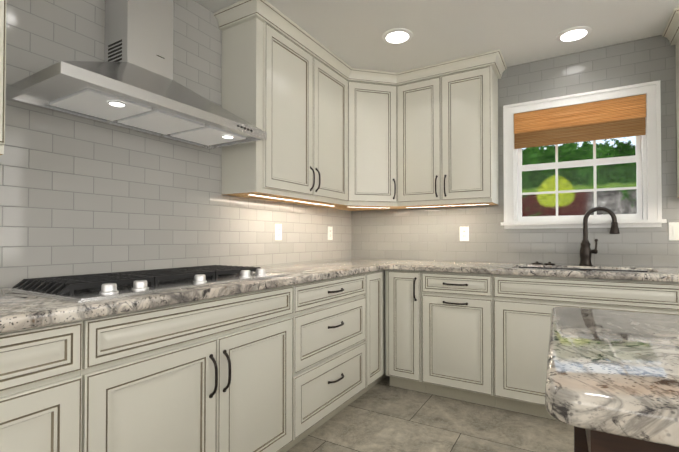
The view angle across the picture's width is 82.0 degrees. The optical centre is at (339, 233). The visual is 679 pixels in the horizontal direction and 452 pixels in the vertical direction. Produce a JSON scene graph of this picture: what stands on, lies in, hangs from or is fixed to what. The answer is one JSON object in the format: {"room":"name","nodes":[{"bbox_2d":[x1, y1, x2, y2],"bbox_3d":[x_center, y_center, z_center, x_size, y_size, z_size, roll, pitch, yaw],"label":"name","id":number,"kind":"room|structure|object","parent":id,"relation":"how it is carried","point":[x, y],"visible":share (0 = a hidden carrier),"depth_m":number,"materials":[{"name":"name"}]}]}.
{"room":"kitchen","nodes":[
{"label":"kitchen","id":0,"kind":"room"},
{"bbox_2d":[0,0,350,289],"bbox_3d":[-1.471,-0.097,1.146,0.120,2.424,6.240,0,-1,31],"label":"wall","id":1,"kind":"structure","parent":0,"point":[79,196],"depth_m":1.78,"materials":[{"name":"tile"}]},
{"bbox_2d":[0,0,6,154],"bbox_3d":[-1.355,-0.777,0.897,0.339,1.067,1.007,0,-1,31],"label":"upper cabinet","id":2,"kind":"object","parent":1,"relation":"attached to","point":[3,6],"visible":1,"depth_m":1.20,"materials":[{"name":"beige paint"}]},
{"bbox_2d":[5,0,266,149],"bbox_3d":[-0.804,-0.894,1.731,0.435,0.810,0.950,0,-1,31],"label":"range hood","id":3,"kind":"object","parent":1,"relation":"attached to","point":[130,83],"visible":1,"depth_m":1.67,"materials":[{"name":"silver metal"}]},
{"bbox_2d":[275,224,281,239],"bbox_3d":[-0.433,-0.010,2.767,0.007,0.116,0.072,0,-1,31],"label":"outlet","id":4,"kind":"object","parent":1,"relation":"attached to","point":[278,231],"visible":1,"depth_m":2.77,"materials":[{"name":"plastic"}]},
{"bbox_2d":[217,0,348,207],"bbox_3d":[-0.315,-0.757,2.692,0.292,1.060,1.020,0,-1,31],"label":"upper cabinet","id":5,"kind":"object","parent":1,"relation":"attached to","point":[342,134],"depth_m":2.37,"materials":[{"name":"beige paint"}]},
{"bbox_2d":[328,226,332,239],"bbox_3d":[-0.080,-0.003,3.362,0.007,0.116,0.072,0,-1,31],"label":"outlet","id":6,"kind":"object","parent":1,"relation":"attached to","point":[330,233],"visible":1,"depth_m":3.36,"materials":[{"name":"plastic"}]},
{"bbox_2d":[331,200,404,210],"bbox_3d":[0.213,-0.749,3.307,0.573,1.060,0.574,0,-1,31],"label":"under-cabinet light","id":7,"kind":"object","parent":1,"relation":"attached to","point":[377,204],"depth_m":3.17,"materials":[{"name":"beige paint"}]},
{"bbox_2d":[349,68,396,203],"bbox_3d":[0.263,-0.765,3.112,0.304,1.033,0.304,0,-1,31],"label":"upper cabinet","id":8,"kind":"object","parent":1,"relation":"attached to","point":[372,93],"depth_m":3.10,"materials":[{"name":"beige paint"}]},
{"bbox_2d":[286,376,573,451],"bbox_3d":[0.386,1.130,0.026,4.600,0.060,6.400,0,-1,31],"label":"floor","id":9,"kind":"structure","parent":0,"point":[383,415],"depth_m":2.26,"materials":[{"name":"tile"}]},
{"bbox_2d":[0,270,386,451],"bbox_3d":[-0.529,0.689,1.970,0.644,0.875,3.598,0,-1,31],"label":"base cabinet","id":10,"kind":"object","parent":9,"relation":"on","point":[282,369],"visible":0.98,"depth_m":1.45,"materials":[{"name":"beige paint"}]},
{"bbox_2d":[0,259,387,332],"bbox_3d":[-0.700,0.227,1.689,0.643,0.039,2.970,0,-1,31],"label":"countertop","id":11,"kind":"structure","parent":10,"relation":"on","point":[18,311],"depth_m":1.27,"materials":[{"name":"grey stone"}]},
{"bbox_2d":[5,265,288,302],"bbox_3d":[-0.715,0.186,1.664,0.497,0.040,0.970,0,-1,31],"label":"gas cooktop","id":12,"kind":"object","parent":11,"relation":"in","point":[87,288],"visible":1,"depth_m":1.43,"materials":[{"name":"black metal"}]},
{"bbox_2d":[368,259,399,261],"bbox_3d":[0.223,0.248,3.252,0.634,0.039,0.360,0,-1,31],"label":"countertop","id":13,"kind":"structure","parent":10,"relation":"on","point":[369,260],"depth_m":3.32,"materials":[{"name":"beige stone"}]},
{"bbox_2d":[340,258,678,281],"bbox_3d":[1.505,0.237,2.487,3.618,0.039,0.643,0,-1,31],"label":"countertop","id":14,"kind":"structure","parent":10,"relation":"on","point":[658,274],"depth_m":2.47,"materials":[{"name":"grey stone"}]},
{"bbox_2d":[515,267,651,271],"bbox_3d":[1.525,0.336,2.483,0.790,0.202,0.400,0,-1,31],"label":"undermount sink","id":15,"kind":"object","parent":14,"relation":"in","point":[585,269],"visible":0.04,"depth_m":2.62,"materials":[{"name":"silver metal"}]},
{"bbox_2d":[579,207,619,265],"bbox_3d":[1.749,0.019,2.635,0.234,0.401,0.084,0,-1,31],"label":"bronze faucet","id":16,"kind":"object","parent":14,"relation":"on","point":[586,251],"visible":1,"depth_m":2.64,"materials":[{"name":"brown metal"}]},
{"bbox_2d":[385,270,420,391],"bbox_3d":[0.601,0.703,3.038,0.276,0.876,0.608,0,-1,31],"label":"base cabinet","id":17,"kind":"object","parent":9,"relation":"on","point":[402,287],"depth_m":2.78,"materials":[{"name":"beige paint"}]},
{"bbox_2d":[421,271,496,407],"bbox_3d":[0.922,0.700,2.847,0.471,0.876,0.608,0,-1,31],"label":"base cabinet","id":18,"kind":"object","parent":9,"relation":"on","point":[481,339],"depth_m":2.58,"materials":[{"name":"beige paint"}]},
{"bbox_2d":[493,274,678,420],"bbox_3d":[1.530,0.695,2.487,0.942,0.876,0.608,0,-1,31],"label":"base cabinet","id":19,"kind":"object","parent":9,"relation":"on","point":[522,305],"depth_m":2.35,"materials":[{"name":"beige paint"}]},
{"bbox_2d":[574,426,678,451],"bbox_3d":[1.266,0.666,0.291,1.850,0.875,0.635,0,-1,29],"label":"kitchen island","id":20,"kind":"object","parent":9,"relation":"on","point":[586,440],"visible":0.04,"depth_m":0.48,"materials":[{"name":"brown wood"}]},
{"bbox_2d":[545,307,678,446],"bbox_3d":[1.270,0.209,0.305,1.950,0.040,0.697,0,-1,29],"label":"island countertop","id":21,"kind":"structure","parent":20,"relation":"on","point":[612,372],"depth_m":0.54,"materials":[{"name":"stone"}]},
{"bbox_2d":[195,0,678,72],"bbox_3d":[0.386,-1.353,0.059,4.600,0.060,6.400,0,-1,31],"label":"ceiling","id":22,"kind":"structure","parent":0,"point":[352,32],"depth_m":2.42,"materials":[{"name":"paint"}]},
{"bbox_2d":[382,28,412,43],"bbox_3d":[0.378,-1.286,2.552,0.200,0.008,0.200,0,-1,31],"label":"recessed light","id":23,"kind":"object","parent":22,"relation":"in","point":[397,36],"visible":1,"depth_m":2.54,"materials":[{"name":"white"}]},
{"bbox_2d":[556,26,591,42],"bbox_3d":[1.515,-1.286,2.528,0.200,0.008,0.200,0,-1,31],"label":"recessed light","id":24,"kind":"object","parent":22,"relation":"in","point":[572,34],"visible":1,"depth_m":2.51,"materials":[{"name":"white"}]},
{"bbox_2d":[351,35,678,267],"bbox_3d":[2.000,-0.077,2.643,4.320,2.424,0.120,0,-1,31],"label":"wall","id":25,"kind":"structure","parent":0,"point":[428,234],"depth_m":2.85,"materials":[{"name":"tile"}]},
{"bbox_2d":[397,52,500,208],"bbox_3d":[0.846,-0.752,3.095,0.727,1.060,0.293,0,-1,31],"label":"upper cabinet","id":26,"kind":"object","parent":25,"relation":"attached to","point":[447,111],"depth_m":2.95,"materials":[{"name":"beige paint"}]},
{"bbox_2d":[460,227,468,240],"bbox_3d":[1.008,0.002,3.156,0.072,0.116,0.007,0,-1,31],"label":"outlet","id":27,"kind":"object","parent":25,"relation":"attached to","point":[464,233],"visible":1,"depth_m":3.15,"materials":[{"name":"plastic"}]},
{"bbox_2d":[501,80,666,228],"bbox_3d":[1.694,-0.511,2.803,0.983,0.946,0.165,0,-1,31],"label":"double-hung window","id":28,"kind":"structure","parent":25,"relation":"in","point":[649,191],"depth_m":2.72,"materials":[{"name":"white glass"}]},
{"bbox_2d":[514,94,645,148],"bbox_3d":[1.679,-0.778,2.781,0.795,0.266,0.046,0,-1,31],"label":"window shade","id":29,"kind":"object","parent":28,"relation":"attached to","point":[610,119],"visible":1,"depth_m":2.74,"materials":[{"name":"brown wood"}]},
{"bbox_2d":[662,7,678,197],"bbox_3d":[2.449,-0.761,2.116,1.032,1.067,0.339,0,-1,31],"label":"upper cabinet","id":30,"kind":"object","parent":25,"relation":"attached to","point":[671,32],"visible":1,"depth_m":2.45,"materials":[{"name":"beige paint"}]},
{"bbox_2d":[669,222,678,239],"bbox_3d":[2.160,-0.014,2.471,0.118,0.116,0.009,0,-1,31],"label":"light switch","id":31,"kind":"object","parent":25,"relation":"attached to","point":[673,230],"visible":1,"depth_m":2.49,"materials":[{"name":"plastic"}]},
{"label":"outside","id":32,"kind":"structure","parent":0,"visible":0},
{"bbox_2d":[522,136,636,216],"bbox_3d":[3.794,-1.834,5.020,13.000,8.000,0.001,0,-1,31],"label":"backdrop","id":33,"kind":"structure","parent":32,"point":[625,201],"depth_m":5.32,"materials":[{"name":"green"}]}
]}

